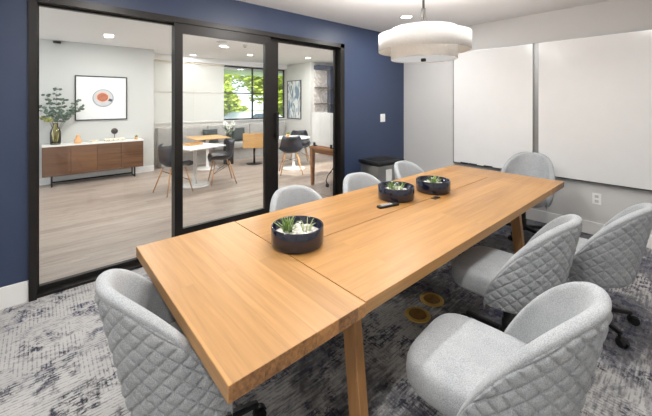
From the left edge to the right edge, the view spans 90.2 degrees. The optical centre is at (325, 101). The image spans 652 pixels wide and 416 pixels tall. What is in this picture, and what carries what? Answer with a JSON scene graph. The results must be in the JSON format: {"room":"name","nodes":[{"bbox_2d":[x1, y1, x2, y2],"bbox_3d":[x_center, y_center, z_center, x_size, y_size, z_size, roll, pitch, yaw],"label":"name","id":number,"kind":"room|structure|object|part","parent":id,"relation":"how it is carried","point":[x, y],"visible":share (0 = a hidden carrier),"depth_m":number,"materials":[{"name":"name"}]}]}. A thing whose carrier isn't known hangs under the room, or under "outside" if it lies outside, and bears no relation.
{"room":"conference room","nodes":[
{"label":"conference room","id":0,"kind":"room"},
{"bbox_2d":[39,39,153,178],"bbox_3d":[-5.827,0.190,5.830,4.940,2.760,0.150,0,0,-41],"label":"wall","id":1,"kind":"structure","parent":0,"point":[59,64],"depth_m":6.71,"materials":[{"name":"paint"}]},
{"bbox_2d":[39,165,153,185],"bbox_3d":[-5.772,1.505,5.768,4.940,0.130,0.015,0,0,-41],"label":"baseboard","id":2,"kind":"structure","parent":1,"relation":"attached to","point":[42,181],"depth_m":6.66,"materials":[{"name":"white paint"}]},
{"bbox_2d":[75,75,126,120],"bbox_3d":[-4.648,-0.080,6.745,0.896,0.904,0.030,0,0,-41],"label":"framed print","id":3,"kind":"object","parent":1,"relation":"attached to","point":[102,97],"visible":1,"depth_m":6.74,"materials":[{"name":"white paper"}]},
{"bbox_2d":[183,148,212,153],"bbox_3d":[-3.520,1.190,8.189,1.230,0.160,0.450,0,0,-41],"label":"table","id":4,"kind":"object","parent":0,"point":[203,151],"depth_m":8.23,"materials":[{"name":"fabric"}]},
{"bbox_2d":[0,0,403,287],"bbox_3d":[-0.869,0.202,3.962,5.925,2.737,0.140,0,0,-41],"label":"wall","id":5,"kind":"structure","parent":0,"point":[374,84],"depth_m":3.55,"materials":[{"name":"blue paint"}]},
{"bbox_2d":[0,280,28,309],"bbox_3d":[-2.693,1.488,2.255,0.930,0.165,0.016,0,0,-41],"label":"baseboard","id":6,"kind":"structure","parent":5,"relation":"attached to","point":[18,293],"depth_m":2.50,"materials":[{"name":"white paint"}]},
{"bbox_2d":[29,0,344,301],"bbox_3d":[-1.079,0.355,3.752,3.470,2.430,0.158,0,0,-41],"label":"door","id":7,"kind":"structure","parent":5,"relation":"in","point":[180,26],"depth_m":3.31,"materials":[{"name":"black metal"}]},
{"bbox_3d":[-1.966,0.371,3.018,1.070,2.353,0.044,0,0,-41],"label":"panel","id":8,"kind":"part","parent":7,"relation":"part of","materials":[{"name":"clear glass"}]},
{"bbox_3d":[-1.120,0.371,3.661,1.120,2.353,0.044,0,0,-41],"label":"panel","id":9,"kind":"part","parent":7,"relation":"part of","materials":[{"name":"clear glass"}]},
{"bbox_3d":[-0.627,0.295,4.128,0.037,0.350,0.055,0,0,-41],"label":"handle","id":10,"kind":"part","parent":7,"relation":"part of","materials":[{"name":"black metal"}]},
{"bbox_3d":[-0.313,0.371,4.470,1.230,2.353,0.044,0,0,-41],"label":"panel","id":11,"kind":"part","parent":7,"relation":"part of","materials":[{"name":"clear glass"}]},
{"bbox_2d":[380,114,384,121],"bbox_3d":[0.956,0.268,5.465,0.124,0.135,0.011,0,0,-41],"label":"light switch","id":12,"kind":"object","parent":5,"relation":"attached to","point":[382,116],"visible":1,"depth_m":5.45,"materials":[{"name":"white plastic"}]},
{"bbox_2d":[154,65,284,164],"bbox_3d":[-2.764,0.190,9.086,4.160,2.760,0.700,0,0,-41],"label":"wall","id":13,"kind":"structure","parent":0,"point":[280,120],"depth_m":9.45,"materials":[{"name":"paint"}]},
{"bbox_2d":[154,59,193,128],"bbox_3d":[-3.912,-0.196,8.281,1.052,1.711,0.050,0,0,-41],"label":"roller shade","id":14,"kind":"object","parent":13,"relation":"attached to","point":[162,69],"visible":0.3,"depth_m":8.22,"materials":[{"name":"beige cloth"}]},
{"bbox_2d":[193,62,224,125],"bbox_3d":[-3.198,-0.196,8.908,0.846,1.711,0.050,0,0,-41],"label":"roller shade","id":15,"kind":"object","parent":13,"relation":"attached to","point":[208,79],"visible":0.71,"depth_m":8.91,"materials":[{"name":"cloth"},{"name":"white painted metal"}]},
{"bbox_2d":[154,65,285,123],"bbox_3d":[-2.811,-0.250,9.337,3.900,1.600,0.160,0,0,-41],"label":"window","id":16,"kind":"structure","parent":13,"relation":"attached to","point":[251,68],"depth_m":9.84,"materials":[{"name":"brown metal"}]},
{"bbox_3d":[-2.792,0.535,9.314,3.900,0.030,0.100,0,0,-41],"label":"sill","id":17,"kind":"part","parent":16,"relation":"part of","materials":[{"name":"paint"}]},
{"bbox_3d":[-2.837,-0.265,9.381,3.880,1.570,0.060,0,0,-41],"label":"frame","id":18,"kind":"part","parent":16,"relation":"part of","materials":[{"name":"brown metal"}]},
{"bbox_2d":[154,53,286,69],"bbox_3d":[-2.815,-1.120,9.227,4.050,0.140,0.120,0,0,-41],"label":"trim","id":19,"kind":"structure","parent":13,"relation":"attached to","point":[156,56],"depth_m":8.97,"materials":[{"name":"paint"}]},
{"bbox_2d":[284,62,313,154],"bbox_3d":[-0.897,0.190,10.226,0.150,2.760,1.450,0,0,-41],"label":"wall","id":20,"kind":"structure","parent":0,"point":[304,72],"depth_m":9.87,"materials":[{"name":"paint"}]},
{"bbox_2d":[224,67,282,75],"bbox_3d":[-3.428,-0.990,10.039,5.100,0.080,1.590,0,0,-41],"label":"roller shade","id":21,"kind":"structure","parent":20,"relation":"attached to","point":[227,70],"depth_m":10.24,"materials":[{"name":"white fabric"}]},
{"bbox_2d":[287,80,300,118],"bbox_3d":[-1.001,-0.075,10.208,0.030,1.200,0.720,0,0,-41],"label":"print","id":22,"kind":"object","parent":20,"relation":"attached to","point":[293,87],"visible":1,"depth_m":10.19,"materials":[{"name":"blue paper"}]},
{"bbox_2d":[314,62,332,65],"bbox_3d":[0.133,0.190,10.266,1.450,2.760,0.150,0,0,-41],"label":"trim","id":23,"kind":"structure","parent":0,"point":[315,63],"depth_m":9.96,"materials":[{"name":"paint"}]},
{"bbox_2d":[39,0,610,64],"bbox_3d":[-0.879,-1.244,4.486,10.600,0.153,10.300,0,0,-41],"label":"ceiling","id":24,"kind":"structure","parent":0,"point":[54,24],"depth_m":4.71,"materials":[{"name":"paint"}]},
{"bbox_2d":[399,15,413,18],"bbox_3d":[1.103,-1.164,4.457,0.196,0.006,0.196,0,0,-41],"label":"recessed light","id":25,"kind":"object","parent":24,"relation":"in","point":[403,16],"visible":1,"depth_m":4.45,"materials":[{"name":"white paint"}]},
{"bbox_2d":[379,0,471,62],"bbox_3d":[0.799,-0.749,2.666,0.728,0.837,0.728,0,0,-41],"label":"pendant lamp","id":26,"kind":"object","parent":24,"relation":"hanging from","point":[424,41],"visible":1,"depth_m":2.42,"materials":[{"name":"fabric"}]},
{"bbox_3d":[0.799,-0.473,2.666,0.524,0.250,0.524,0,0,-41],"label":"lamp shade","id":27,"kind":"part","parent":26,"relation":"part of","materials":[{"name":"fabric"}]},
{"bbox_2d":[392,55,456,61],"bbox_3d":[0.799,-0.358,2.666,0.514,0.004,0.514,0,0,-41],"label":"diffuser","id":28,"kind":"object","parent":26,"relation":"attached to","point":[395,58],"depth_m":2.66,"materials":[{"name":"white plastic"}]},
{"bbox_3d":[0.799,-0.483,2.666,0.728,0.137,0.728,0,0,-41],"label":"lamp shade","id":29,"kind":"part","parent":26,"relation":"part of","materials":[{"name":"fabric"}]},
{"bbox_2d":[0,153,651,415],"bbox_3d":[-0.879,1.620,4.486,10.600,0.100,10.100,0,0,-41],"label":"floor","id":30,"kind":"structure","parent":0,"point":[56,359],"depth_m":2.30,"materials":[{"name":"carpet"}]},
{"bbox_2d":[41,138,143,186],"bbox_3d":[-4.622,1.185,6.527,1.642,0.770,0.357,0,0,-41],"label":"sideboard","id":31,"kind":"object","parent":30,"relation":"on","point":[61,159],"visible":0.99,"depth_m":6.35,"materials":[{"name":"brown wood"}]},
{"bbox_2d":[50,123,60,144],"bbox_3d":[-5.088,0.598,6.113,0.166,0.396,0.166,0,0,-41],"label":"glass vase","id":32,"kind":"object","parent":31,"relation":"on","point":[51,130],"visible":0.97,"depth_m":6.09,"materials":[{"name":"green glass"}]},
{"bbox_2d":[39,87,83,142],"bbox_3d":[-5.031,0.253,6.169,0.725,1.055,0.232,0,0,-41],"label":"eucalyptus branches","id":33,"kind":"object","parent":32,"relation":"in","point":[60,115],"visible":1,"depth_m":6.12,"materials":[{"name":"green plant"}]},
{"bbox_3d":[-4.971,1.098,6.002,0.400,0.532,0.020,0,0,-41],"label":"door","id":34,"kind":"part","parent":31,"relation":"part of","materials":[{"name":"brown wood"}]},
{"bbox_2d":[74,135,81,143],"bbox_3d":[-4.824,0.720,6.317,0.124,0.160,0.124,0,0,-41],"label":"candle jar","id":35,"kind":"object","parent":31,"relation":"on","point":[77,139],"visible":0.99,"depth_m":6.29,"materials":[{"name":"orange glass"}]},
{"bbox_3d":[-4.666,1.098,6.270,0.400,0.532,0.020,0,0,-41],"label":"door","id":36,"kind":"part","parent":31,"relation":"part of","materials":[{"name":"brown wood"}]},
{"bbox_3d":[-4.362,1.098,6.537,0.400,0.532,0.020,0,0,-41],"label":"door","id":37,"kind":"part","parent":31,"relation":"part of","materials":[{"name":"brown wood"}]},
{"bbox_2d":[104,128,124,140],"bbox_3d":[-4.370,0.670,6.717,0.380,0.264,0.124,0,0,-41],"label":"sculpture","id":38,"kind":"object","parent":31,"relation":"on","point":[114,131],"visible":0.98,"depth_m":6.69,"materials":[{"name":"beige ceramic"}]},
{"bbox_3d":[-4.057,1.098,6.805,0.400,0.532,0.020,0,0,-41],"label":"door","id":39,"kind":"part","parent":31,"relation":"part of","materials":[{"name":"brown wood"}]},
{"bbox_2d":[152,144,193,196],"bbox_3d":[-2.667,1.151,5.680,0.540,0.845,0.494,0,0,37],"label":"molded chair","id":40,"kind":"object","parent":30,"relation":"on","point":[165,152],"visible":0.66,"depth_m":5.48,"materials":[{"name":"charcoal plastic"},{"name":"wood"}]},
{"bbox_3d":[-2.917,1.354,5.648,0.184,0.438,0.027,0,0,-12],"label":"leg","id":41,"kind":"part","parent":40,"relation":"part of","materials":[{"name":"brown wood"}]},
{"bbox_3d":[-2.625,1.354,5.431,0.027,0.438,0.184,0,0,-4],"label":"leg","id":42,"kind":"part","parent":40,"relation":"part of","materials":[{"name":"brown wood"}]},
{"bbox_3d":[-2.410,1.354,5.716,0.157,0.437,0.028,0,0,2],"label":"leg","id":43,"kind":"part","parent":40,"relation":"part of","materials":[{"name":"brown wood"}]},
{"bbox_2d":[94,269,266,415],"bbox_3d":[-0.589,1.127,1.426,0.634,0.886,0.688,0,0,40],"label":"swivel chair","id":44,"kind":"object","parent":30,"relation":"on","point":[160,373],"visible":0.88,"depth_m":1.16,"materials":[{"name":"grey fabric"}]},
{"bbox_3d":[-0.544,1.139,1.485,0.516,0.142,0.492,0,0,-41],"label":"seat","id":45,"kind":"part","parent":44,"relation":"part of","materials":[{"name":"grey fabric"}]},
{"bbox_3d":[-0.445,1.476,1.540,0.255,0.048,0.047,0,0,-32],"label":"leg","id":46,"kind":"part","parent":44,"relation":"part of","materials":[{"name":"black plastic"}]},
{"bbox_2d":[183,143,225,188],"bbox_3d":[-2.485,1.200,6.162,0.800,0.740,0.800,0,0,31],"label":"pedestal table","id":47,"kind":"object","parent":30,"relation":"on","point":[195,184],"visible":0.86,"depth_m":6.13,"materials":[{"name":"white paint"}]},
{"bbox_2d":[183,141,202,145],"bbox_3d":[-2.569,0.805,6.288,0.200,0.050,0.300,0,0,31],"label":"wooden tray","id":48,"kind":"object","parent":47,"relation":"on","point":[196,142],"visible":1,"depth_m":6.22,"materials":[{"name":"brown wood"}]},
{"bbox_2d":[184,135,230,169],"bbox_3d":[-2.817,1.200,7.722,0.800,0.740,0.800,0,0,-41],"label":"pedestal table","id":49,"kind":"object","parent":30,"relation":"on","point":[207,138],"visible":0.92,"depth_m":7.66,"materials":[{"name":"brown wood"}]},
{"bbox_2d":[156,122,284,167],"bbox_3d":[-2.624,1.105,9.048,3.710,0.930,0.560,0,0,-41],"label":"banquette","id":50,"kind":"object","parent":30,"relation":"on","point":[163,135],"visible":0.3,"depth_m":8.62,"materials":[{"name":"fabric"}]},
{"bbox_2d":[156,126,206,146],"bbox_3d":[-3.691,0.875,8.384,1.230,0.470,0.150,0,0,-41],"label":"cushion","id":51,"kind":"object","parent":50,"relation":"on","point":[163,135],"depth_m":8.13,"materials":[{"name":"fabric"}]},
{"bbox_2d":[202,129,218,142],"bbox_3d":[-3.087,0.910,8.696,0.420,0.372,0.173,0,0,-41],"label":"throw pillow","id":52,"kind":"object","parent":50,"relation":"on","point":[210,131],"visible":0.64,"depth_m":8.65,"materials":[{"name":"fabric"}]},
{"bbox_2d":[212,140,242,150],"bbox_3d":[-2.588,1.190,9.007,1.230,0.160,0.450,0,0,-41],"label":"seat cushion","id":53,"kind":"object","parent":50,"relation":"on","point":[238,145],"depth_m":8.88,"materials":[{"name":"fabric"}]},
{"bbox_2d":[207,124,248,142],"bbox_3d":[-2.760,0.875,9.202,1.230,0.470,0.150,0,0,-41],"label":"cushion","id":54,"kind":"object","parent":50,"relation":"on","point":[221,131],"depth_m":9.03,"materials":[{"name":"fabric"}]},
{"bbox_2d":[231,127,244,140],"bbox_3d":[-2.486,0.910,9.224,0.420,0.372,0.173,0,0,-41],"label":"throw pillow","id":55,"kind":"object","parent":50,"relation":"on","point":[237,133],"visible":0.77,"depth_m":9.16,"materials":[{"name":"fabric"}]},
{"bbox_2d":[249,122,283,135],"bbox_3d":[-1.828,0.875,10.021,1.230,0.470,0.150,0,0,-41],"label":"cushion","id":56,"kind":"object","parent":50,"relation":"on","point":[253,127],"depth_m":9.77,"materials":[{"name":"fabric"}]},
{"bbox_2d":[207,138,236,185],"bbox_3d":[-2.040,1.151,6.375,0.494,0.845,0.540,0,0,-26],"label":"molded chair","id":57,"kind":"object","parent":30,"relation":"on","point":[224,155],"visible":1,"depth_m":6.37,"materials":[{"name":"black plastic"}]},
{"bbox_3d":[-2.123,1.354,6.129,0.028,0.437,0.157,0,0,8],"label":"leg","id":58,"kind":"part","parent":57,"relation":"part of","materials":[{"name":"brown wood"}]},
{"bbox_3d":[-1.803,1.354,6.290,0.184,0.438,0.027,0,0,15],"label":"leg","id":59,"kind":"part","parent":57,"relation":"part of","materials":[{"name":"brown wood"}]},
{"bbox_2d":[223,139,233,164],"bbox_3d":[-2.483,1.260,8.281,0.260,0.620,0.260,0,0,-41],"label":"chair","id":60,"kind":"object","parent":30,"relation":"on","point":[231,159],"visible":0.35,"depth_m":8.19,"materials":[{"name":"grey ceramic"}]},
{"bbox_2d":[222,121,236,136],"bbox_3d":[-2.482,1.007,8.305,0.421,1.046,0.368,0,0,-26],"label":"flowers","id":61,"kind":"object","parent":60,"relation":"in","point":[226,126],"visible":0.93,"depth_m":8.25,"materials":[{"name":"white plant"}]},
{"bbox_2d":[243,133,262,164],"bbox_3d":[-1.828,1.170,8.286,0.560,0.800,0.500,0,0,-13],"label":"table","id":62,"kind":"object","parent":30,"relation":"on","point":[250,140],"visible":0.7,"depth_m":8.05,"materials":[{"name":"brown wood"}]},
{"bbox_3d":[-1.830,1.345,8.296,0.049,0.410,0.050,0,0,-13],"label":"post","id":63,"kind":"part","parent":62,"relation":"part of","materials":[{"name":"metal"}]},
{"bbox_2d":[279,136,302,175],"bbox_3d":[-0.778,1.151,7.192,0.540,0.845,0.494,0,0,-11],"label":"molded chair","id":64,"kind":"object","parent":30,"relation":"on","point":[288,144],"visible":1,"depth_m":7.01,"materials":[{"name":"black plastic"}]},
{"bbox_2d":[279,135,310,169],"bbox_3d":[-0.775,1.200,7.731,0.840,0.740,0.840,0,0,-41],"label":"pedestal table","id":65,"kind":"object","parent":30,"relation":"on","point":[293,167],"visible":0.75,"depth_m":7.70,"materials":[{"name":"white paint"}]},
{"bbox_2d":[269,185,322,212],"bbox_3d":[-0.130,1.147,2.553,0.632,0.846,0.683,0,0,-33],"label":"swivel chair","id":66,"kind":"object","parent":30,"relation":"on","point":[284,197],"visible":0.11,"depth_m":2.77,"materials":[{"name":"grey fabric"}]},
{"bbox_2d":[289,130,310,164],"bbox_3d":[-0.670,1.151,8.320,0.540,0.845,0.494,0,0,-11],"label":"molded chair","id":67,"kind":"object","parent":30,"relation":"on","point":[305,142],"visible":0.49,"depth_m":8.49,"materials":[{"name":"black plastic"}]},
{"bbox_2d":[309,145,332,184],"bbox_3d":[0.477,1.200,6.276,1.360,0.740,0.880,0,0,-41],"label":"wooden side table","id":68,"kind":"object","parent":30,"relation":"on","point":[324,150],"visible":0.25,"depth_m":6.11,"materials":[{"name":"brown wood"}]},
{"bbox_3d":[-0.254,1.220,6.153,0.076,0.700,0.076,0,0,-41],"label":"leg","id":69,"kind":"part","parent":68,"relation":"part of","materials":[{"name":"brown wood"}]},
{"bbox_2d":[312,112,332,148],"bbox_3d":[0.036,0.512,5.868,0.060,0.635,0.870,0,0,-41],"label":"panel","id":70,"kind":"object","parent":68,"relation":"on","point":[322,123],"visible":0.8,"depth_m":5.96,"materials":[{"name":"white paint"}]},
{"bbox_2d":[314,65,332,153],"bbox_3d":[0.037,0.240,9.882,0.800,2.660,0.300,0,0,-41],"label":"bookcase","id":71,"kind":"object","parent":30,"relation":"on","point":[323,74],"visible":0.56,"depth_m":9.88,"materials":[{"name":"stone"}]},
{"bbox_3d":[-0.145,0.300,9.908,0.560,2.540,0.020,0,0,-41],"label":"panel","id":72,"kind":"part","parent":71,"relation":"part of","materials":[{"name":"wood"}]},
{"bbox_3d":[-0.053,-1.030,9.803,0.560,0.120,0.300,0,0,-41],"label":"panel","id":73,"kind":"part","parent":71,"relation":"part of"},
{"bbox_3d":[-0.046,-0.425,9.796,0.560,0.030,0.280,0,0,-41],"label":"shelf","id":74,"kind":"part","parent":71,"relation":"part of","materials":[{"name":"brown wood"}]},
{"bbox_3d":[0.232,0.240,10.054,0.280,2.660,0.300,0,0,-41],"label":"panel","id":75,"kind":"part","parent":71,"relation":"part of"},
{"bbox_2d":[136,165,563,415],"bbox_3d":[0.682,1.190,2.562,3.603,0.760,1.191,0,0,-41],"label":"meeting table","id":76,"kind":"object","parent":30,"relation":"on","point":[249,309],"visible":0.89,"depth_m":1.61,"materials":[{"name":"brown wood"}]},
{"bbox_2d":[271,215,323,253],"bbox_3d":[-0.164,0.729,1.865,0.300,0.162,0.300,0,0,-41],"label":"succulent planter","id":77,"kind":"object","parent":76,"relation":"on","point":[298,234],"visible":1,"depth_m":1.78,"materials":[{"name":"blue ceramic"}]},
{"bbox_3d":[0.133,1.218,1.448,0.052,0.705,0.149,0,0,-41],"label":"leg","id":78,"kind":"part","parent":76,"relation":"part of","materials":[{"name":"brown wood"}]},
{"bbox_2d":[377,202,398,208],"bbox_3d":[0.481,0.800,2.520,0.190,0.020,0.050,0,0,-29],"label":"remote control","id":79,"kind":"object","parent":76,"relation":"on","point":[392,204],"visible":1,"depth_m":2.50,"materials":[{"name":"black plastic"}]},
{"bbox_2d":[378,180,413,202],"bbox_3d":[0.590,0.731,2.740,0.300,0.158,0.300,0,0,-41],"label":"succulent planter","id":80,"kind":"object","parent":76,"relation":"on","point":[391,191],"visible":1,"depth_m":2.64,"materials":[{"name":"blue ceramic"}]},
{"bbox_2d":[416,175,450,194],"bbox_3d":[0.975,0.733,2.960,0.300,0.154,0.300,0,0,-41],"label":"succulent planter","id":81,"kind":"object","parent":76,"relation":"on","point":[427,184],"visible":1,"depth_m":2.86,"materials":[{"name":"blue ceramic"}]},
{"bbox_3d":[1.651,1.218,2.781,0.052,0.705,0.149,0,0,-41],"label":"leg","id":82,"kind":"part","parent":76,"relation":"part of","materials":[{"name":"brown wood"}]},
{"bbox_2d":[343,172,380,192],"bbox_3d":[0.465,1.147,3.037,0.627,0.846,0.701,0,0,-33],"label":"swivel chair","id":83,"kind":"object","parent":30,"relation":"on","point":[359,180],"visible":0.13,"depth_m":3.29,"materials":[{"name":"grey fabric"}]},
{"bbox_2d":[358,156,403,181],"bbox_3d":[0.827,1.208,4.854,0.560,0.724,0.410,0,0,-35],"label":"waste bin","id":84,"kind":"object","parent":30,"relation":"on","point":[380,167],"visible":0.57,"depth_m":4.68,"materials":[{"name":"metal"}]},
{"bbox_3d":[0.827,0.877,4.854,0.560,0.055,0.410,0,0,-35],"label":"lid","id":85,"kind":"part","parent":84,"relation":"part of","materials":[{"name":"black plastic"}]},
{"bbox_2d":[394,161,423,179],"bbox_3d":[1.119,1.154,3.811,0.624,0.832,0.683,0,0,-35],"label":"swivel chair","id":86,"kind":"object","parent":30,"relation":"on","point":[402,169],"visible":0.12,"depth_m":4.05,"materials":[{"name":"grey fabric"}]},
{"bbox_2d":[405,306,430,322],"bbox_3d":[0.676,1.565,2.397,0.184,0.009,0.184,0,0,-41],"label":"floor outlet","id":87,"kind":"object","parent":30,"relation":"attached to","point":[415,314],"visible":1,"depth_m":2.39,"materials":[{"name":"gold metal"}]},
{"bbox_3d":[0.659,1.563,2.417,0.090,0.004,0.040,0,0,-41],"label":"flip lid","id":88,"kind":"part","parent":87,"relation":"part of","materials":[{"name":"gold metal"}]},
{"bbox_3d":[0.676,1.565,2.397,0.130,0.001,0.130,0,0,-41],"label":"plate","id":89,"kind":"part","parent":87,"relation":"part of","materials":[{"name":"brown metal"}]},
{"bbox_3d":[0.693,1.563,2.378,0.090,0.004,0.040,0,0,-41],"label":"flip lid","id":90,"kind":"part","parent":87,"relation":"part of","materials":[{"name":"gold metal"}]},
{"bbox_2d":[420,292,443,306],"bbox_3d":[0.840,1.565,2.582,0.184,0.009,0.184,0,0,-41],"label":"floor outlet","id":91,"kind":"object","parent":30,"relation":"attached to","point":[428,298],"visible":1,"depth_m":2.57,"materials":[{"name":"gold metal"}]},
{"bbox_3d":[0.823,1.563,2.601,0.090,0.004,0.040,0,0,-41],"label":"flip lid","id":92,"kind":"part","parent":91,"relation":"part of","materials":[{"name":"gold metal"}]},
{"bbox_3d":[0.840,1.565,2.582,0.130,0.001,0.130,0,0,-41],"label":"plate","id":93,"kind":"part","parent":91,"relation":"part of","materials":[{"name":"brown metal"}]},
{"bbox_3d":[0.857,1.563,2.562,0.090,0.004,0.040,0,0,-41],"label":"flip lid","id":94,"kind":"part","parent":91,"relation":"part of","materials":[{"name":"gold metal"}]},
{"bbox_2d":[406,281,612,415],"bbox_3d":[0.692,1.117,1.300,0.683,0.906,0.624,0,0,39],"label":"swivel chair","id":95,"kind":"object","parent":30,"relation":"on","point":[544,363],"visible":1,"depth_m":1.18,"materials":[{"name":"grey fabric"}]},
{"bbox_3d":[0.642,1.119,1.362,0.516,0.142,0.492,0,0,44],"label":"seat","id":96,"kind":"part","parent":95,"relation":"part of","materials":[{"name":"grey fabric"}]},
{"bbox_2d":[452,214,582,331],"bbox_3d":[1.184,1.112,2.060,0.626,0.916,0.697,0,0,-43],"label":"swivel chair","id":97,"kind":"object","parent":30,"relation":"on","point":[507,282],"visible":0.87,"depth_m":1.80,"materials":[{"name":"grey fabric"}]},
{"bbox_3d":[1.127,1.109,2.101,0.492,0.142,0.516,0,0,-43],"label":"seat","id":98,"kind":"part","parent":97,"relation":"part of","materials":[{"name":"grey fabric"}]},
{"bbox_3d":[1.071,1.476,2.200,0.047,0.048,0.255,0,0,-33],"label":"leg","id":99,"kind":"part","parent":97,"relation":"part of","materials":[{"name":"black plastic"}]},
{"bbox_3d":[1.267,0.942,1.953,0.588,0.576,0.428,0,0,-43],"label":"backrest","id":100,"kind":"part","parent":97,"relation":"part of","materials":[{"name":"grey fabric"}]},
{"bbox_2d":[501,152,554,240],"bbox_3d":[2.351,1.102,3.874,0.700,0.936,0.627,0,0,-41],"label":"swivel chair","id":101,"kind":"object","parent":30,"relation":"on","point":[532,164],"visible":0.45,"depth_m":3.99,"materials":[{"name":"grey fabric"}]},
{"bbox_3d":[2.459,0.922,3.957,0.428,0.576,0.588,0,0,-41],"label":"backrest","id":102,"kind":"part","parent":101,"relation":"part of","materials":[{"name":"grey fabric"}]},
{"bbox_3d":[2.386,1.476,3.702,0.047,0.048,0.255,0,0,-17],"label":"leg","id":103,"kind":"part","parent":101,"relation":"part of","materials":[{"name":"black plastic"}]},
{"bbox_3d":[2.497,1.476,3.850,0.255,0.048,0.047,0,0,1],"label":"leg","id":104,"kind":"part","parent":101,"relation":"part of","materials":[{"name":"black metal"}]},
{"bbox_3d":[2.306,1.089,3.822,0.516,0.142,0.492,0,0,-41],"label":"seat","id":105,"kind":"part","parent":101,"relation":"part of","materials":[{"name":"grey fabric"}]},
{"bbox_2d":[568,203,651,347],"bbox_3d":[1.900,1.122,2.358,0.630,0.896,0.700,0,0,-38],"label":"swivel chair","id":106,"kind":"object","parent":30,"relation":"on","point":[612,257],"visible":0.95,"depth_m":2.09,"materials":[{"name":"grey fabric"}]},
{"bbox_3d":[1.858,1.129,2.411,0.492,0.142,0.516,0,0,-38],"label":"seat","id":107,"kind":"part","parent":106,"relation":"part of","materials":[{"name":"grey fabric"}]},
{"bbox_3d":[1.985,0.962,2.251,0.588,0.576,0.428,0,0,-38],"label":"backrest","id":108,"kind":"part","parent":106,"relation":"part of","materials":[{"name":"grey fabric"}]},
{"bbox_3d":[1.893,1.476,2.218,0.047,0.048,0.255,0,0,-2],"label":"leg","id":109,"kind":"part","parent":106,"relation":"part of","materials":[{"name":"black metal"}]},
{"bbox_3d":[2.038,1.476,2.333,0.255,0.048,0.047,0,0,16],"label":"leg","id":110,"kind":"part","parent":106,"relation":"part of","materials":[{"name":"black metal"}]},
{"bbox_2d":[404,0,651,233],"bbox_3d":[2.906,0.202,4.230,0.100,2.737,4.720,0,0,-41],"label":"wall","id":111,"kind":"structure","parent":0,"point":[428,87],"depth_m":4.40,"materials":[{"name":"grey paint"}]},
{"bbox_2d":[453,43,533,168],"bbox_3d":[2.380,0.086,4.709,0.055,1.722,1.110,0,0,-41],"label":"whiteboard","id":112,"kind":"object","parent":111,"relation":"attached to","point":[493,88],"visible":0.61,"depth_m":4.66,"materials":[{"name":"ceramic"}]},
{"bbox_2d":[455,162,500,168],"bbox_3d":[2.380,0.943,4.709,0.055,0.009,1.110,0,0,-41],"label":"marker tray","id":113,"kind":"object","parent":112,"relation":"on","point":[478,164],"depth_m":4.77,"materials":[{"name":"metal"}]},
{"bbox_2d":[534,43,536,152],"bbox_3d":[2.772,0.082,4.284,0.030,1.713,0.041,0,0,-41],"label":"trim board","id":114,"kind":"object","parent":111,"relation":"attached to","point":[535,44],"visible":0.64,"depth_m":4.28,"materials":[{"name":"metal"}]},
{"bbox_2d":[526,208,651,248],"bbox_3d":[2.914,1.495,4.133,0.016,0.150,4.564,0,0,-41],"label":"baseboard","id":115,"kind":"structure","parent":111,"relation":"attached to","point":[589,227],"depth_m":4.12,"materials":[{"name":"white paint"}]},
{"bbox_2d":[537,29,651,190],"bbox_3d":[3.143,0.086,3.840,0.055,1.722,1.112,0,0,-41],"label":"whiteboard","id":116,"kind":"object","parent":111,"relation":"attached to","point":[594,93],"visible":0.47,"depth_m":3.79,"materials":[{"name":"ceramic"}]},
{"bbox_2d":[555,176,651,190],"bbox_3d":[3.143,0.943,3.840,0.055,0.009,1.112,0,0,-41],"label":"marker tray","id":117,"kind":"object","parent":116,"relation":"on","point":[565,177],"depth_m":3.72,"materials":[{"name":"metal"}]},
{"bbox_2d":[592,193,600,204],"bbox_3d":[3.187,1.140,3.827,0.009,0.130,0.084,0,0,-41],"label":"wall outlet","id":118,"kind":"object","parent":111,"relation":"attached to","point":[596,198],"visible":1,"depth_m":3.83,"materials":[{"name":"white plastic"}]},
{"label":"outside","id":119,"kind":"structure","parent":0,"visible":0},
{"bbox_3d":[-14.800,1.995,39.575,90.000,0.150,61.000,0,0,-41],"label":"ground","id":120,"kind":"structure","parent":119,"visible":0},
{"bbox_2d":[224,74,232,85],"bbox_3d":[-7.746,-0.869,20.788,4.168,5.588,4.688,0,0,2],"label":"tree","id":121,"kind":"object","parent":120,"relation":"on","point":[228,78],"visible":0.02,"depth_m":21.26,"materials":[{"name":"green plant"}]},
{"bbox_2d":[228,76,245,94],"bbox_3d":[-9.682,-2.104,26.753,7.619,8.055,6.751,0,0,-41],"label":"tree","id":122,"kind":"object","parent":120,"relation":"on","point":[233,76],"visible":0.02,"depth_m":28.16,"materials":[{"name":"green plant"}]},
{"bbox_2d":[224,84,250,115],"bbox_3d":[-5.509,0.494,16.610,3.154,2.874,2.872,0,0,-41],"label":"bush","id":123,"kind":"object","parent":120,"relation":"on","point":[231,101],"visible":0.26,"depth_m":16.11,"materials":[{"name":"green plant"}]},
{"bbox_2d":[224,111,282,118],"bbox_3d":[-3.452,1.171,14.538,1.740,1.499,4.287,0,0,37],"label":"parked car","id":124,"kind":"object","parent":120,"relation":"on","point":[237,114],"visible":0.07,"depth_m":14.04,"materials":[{"name":"silver metal"}]},
{"bbox_2d":[230,74,282,104],"bbox_3d":[-2.814,-0.685,18.503,4.221,5.220,4.650,0,0,18],"label":"tree","id":125,"kind":"object","parent":120,"relation":"on","point":[257,80],"visible":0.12,"depth_m":18.00,"materials":[{"name":"green plant"}]},
{"bbox_2d":[278,91,282,115],"bbox_3d":[-2.038,0.677,16.587,1.562,2.510,1.691,0,0,-22],"label":"bush","id":126,"kind":"object","parent":120,"relation":"on","point":[280,97],"visible":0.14,"depth_m":16.14,"materials":[{"name":"green plant"}]}
]}

